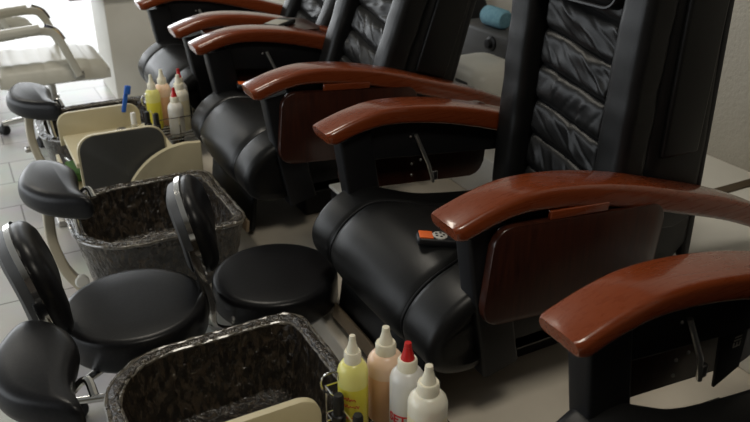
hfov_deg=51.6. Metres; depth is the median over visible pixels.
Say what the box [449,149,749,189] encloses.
ledge
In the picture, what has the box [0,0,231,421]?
floor
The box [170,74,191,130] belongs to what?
squeeze bottle
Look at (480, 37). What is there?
equipment case
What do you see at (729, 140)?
wall
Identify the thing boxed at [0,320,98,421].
footrest
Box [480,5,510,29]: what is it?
roll
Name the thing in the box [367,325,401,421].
squeeze bottle
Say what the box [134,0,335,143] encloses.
chair
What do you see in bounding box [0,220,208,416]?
stool
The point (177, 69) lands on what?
squeeze bottle
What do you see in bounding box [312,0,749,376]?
chair
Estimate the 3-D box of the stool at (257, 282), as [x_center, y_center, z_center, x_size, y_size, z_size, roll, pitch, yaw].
[-0.341,0.200,2.275,0.465,0.639,0.368,-6,27,-13]
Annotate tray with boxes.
[63,123,171,167]
[201,18,319,34]
[236,31,324,90]
[278,82,416,163]
[338,100,484,185]
[479,202,663,324]
[630,329,749,396]
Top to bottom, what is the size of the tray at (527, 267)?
0.290 m
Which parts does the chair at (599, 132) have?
flap trim, arm post, seat, armrest, hinge lever, arm post, seat frame, armrest, trim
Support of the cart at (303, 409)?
on the floor
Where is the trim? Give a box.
[714,179,749,192]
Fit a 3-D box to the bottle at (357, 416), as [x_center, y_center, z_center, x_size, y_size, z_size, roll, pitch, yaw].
[-0.033,0.433,1.514,0.029,0.090,0.029,-13,29,-25]
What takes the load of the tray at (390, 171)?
on the chair at (599, 132)
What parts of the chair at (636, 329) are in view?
arm post, armrest, seat, hinge lever, maker plate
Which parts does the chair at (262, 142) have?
arm post, seat, flap trim, armrest, hinge lever, arm post, seat frame, armrest, trim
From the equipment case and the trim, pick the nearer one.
the trim
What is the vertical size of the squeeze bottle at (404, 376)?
0.242 m
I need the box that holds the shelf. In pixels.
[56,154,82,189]
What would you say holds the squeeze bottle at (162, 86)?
on the cart at (105, 155)
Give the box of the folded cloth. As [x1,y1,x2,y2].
[65,160,81,181]
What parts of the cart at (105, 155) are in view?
panel, panel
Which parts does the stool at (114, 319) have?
backrest, leg, seat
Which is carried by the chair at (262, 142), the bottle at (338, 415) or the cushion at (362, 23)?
the cushion at (362, 23)
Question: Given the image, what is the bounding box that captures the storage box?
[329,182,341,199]
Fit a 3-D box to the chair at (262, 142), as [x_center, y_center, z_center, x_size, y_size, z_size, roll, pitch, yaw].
[-0.071,-0.618,2.922,1.168,1.139,0.738,-13,29,-25]
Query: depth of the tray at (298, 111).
2.54 m
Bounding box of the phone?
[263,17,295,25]
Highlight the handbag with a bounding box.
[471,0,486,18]
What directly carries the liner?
in the basin
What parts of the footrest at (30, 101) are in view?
knob, support arm, foot plate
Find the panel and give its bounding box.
[131,140,203,180]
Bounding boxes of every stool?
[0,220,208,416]
[166,174,337,330]
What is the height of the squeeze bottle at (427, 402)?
0.244 m
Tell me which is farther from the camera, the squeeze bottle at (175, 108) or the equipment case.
the equipment case
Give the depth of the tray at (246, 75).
3.14 m
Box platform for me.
[168,129,749,421]
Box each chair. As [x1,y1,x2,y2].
[0,4,110,147]
[0,7,31,29]
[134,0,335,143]
[188,0,500,231]
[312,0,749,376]
[539,251,749,421]
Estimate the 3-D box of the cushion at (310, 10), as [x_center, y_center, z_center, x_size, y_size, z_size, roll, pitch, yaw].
[-0.235,-1.081,3.758,0.404,0.691,0.316,-13,29,-25]
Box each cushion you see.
[295,0,324,22]
[339,0,392,64]
[525,0,622,173]
[583,0,624,9]
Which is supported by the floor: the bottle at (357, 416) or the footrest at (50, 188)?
the footrest at (50, 188)
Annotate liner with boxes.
[34,96,169,163]
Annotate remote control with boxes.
[236,81,245,89]
[416,230,456,247]
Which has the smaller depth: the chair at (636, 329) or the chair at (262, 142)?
the chair at (636, 329)
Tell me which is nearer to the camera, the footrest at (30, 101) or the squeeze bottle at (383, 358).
the squeeze bottle at (383, 358)
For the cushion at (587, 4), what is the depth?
1.86 m
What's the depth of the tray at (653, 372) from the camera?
1.53 m
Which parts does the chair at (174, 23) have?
arm post, seat, flap trim, arm post, armrest, armrest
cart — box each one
[56,94,195,189]
[226,371,448,421]
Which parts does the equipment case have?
knob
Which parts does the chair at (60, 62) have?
leg, armrest, armrest, seat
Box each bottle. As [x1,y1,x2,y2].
[130,112,137,127]
[144,111,151,125]
[145,74,163,128]
[153,113,161,129]
[156,69,170,125]
[168,87,185,136]
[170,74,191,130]
[176,68,186,89]
[332,392,345,421]
[337,334,368,421]
[353,412,363,421]
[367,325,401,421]
[389,341,423,421]
[407,363,447,421]
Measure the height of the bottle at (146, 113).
0.090 m
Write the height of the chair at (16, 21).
0.907 m
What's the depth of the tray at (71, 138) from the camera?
2.91 m
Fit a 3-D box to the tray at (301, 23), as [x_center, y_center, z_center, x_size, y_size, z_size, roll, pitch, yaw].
[-0.477,-0.754,3.239,0.464,0.022,0.236,-13,29,-25]
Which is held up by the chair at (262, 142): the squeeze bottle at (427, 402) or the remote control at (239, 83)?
the remote control at (239, 83)
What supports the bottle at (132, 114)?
on the cart at (105, 155)
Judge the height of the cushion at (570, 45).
0.765 m
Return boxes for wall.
[69,0,155,98]
[269,0,749,171]
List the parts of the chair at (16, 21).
armrest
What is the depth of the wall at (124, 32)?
4.71 m
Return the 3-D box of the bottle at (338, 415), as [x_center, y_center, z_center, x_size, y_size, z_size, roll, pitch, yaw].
[-0.072,0.401,1.545,0.029,0.090,0.029,-13,29,-25]
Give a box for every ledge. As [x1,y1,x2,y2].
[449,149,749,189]
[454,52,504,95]
[673,187,749,373]
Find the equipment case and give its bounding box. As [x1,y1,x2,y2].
[461,18,508,58]
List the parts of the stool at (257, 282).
backrest, seat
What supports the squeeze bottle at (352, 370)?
on the cart at (303, 409)
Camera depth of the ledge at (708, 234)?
2.39 m
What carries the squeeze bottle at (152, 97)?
on the cart at (105, 155)
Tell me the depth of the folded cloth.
2.95 m
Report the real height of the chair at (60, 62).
0.907 m
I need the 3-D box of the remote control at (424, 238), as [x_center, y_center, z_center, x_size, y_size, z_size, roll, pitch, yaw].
[0.159,0.069,1.899,0.115,0.037,0.044,-2,26,-4]
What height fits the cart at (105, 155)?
0.542 m
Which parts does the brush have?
handle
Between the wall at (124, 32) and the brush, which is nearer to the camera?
the brush
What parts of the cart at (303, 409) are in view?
panel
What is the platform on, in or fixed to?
on the floor
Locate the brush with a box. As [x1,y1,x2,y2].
[122,85,130,111]
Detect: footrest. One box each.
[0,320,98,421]
[6,82,71,226]
[18,160,95,289]

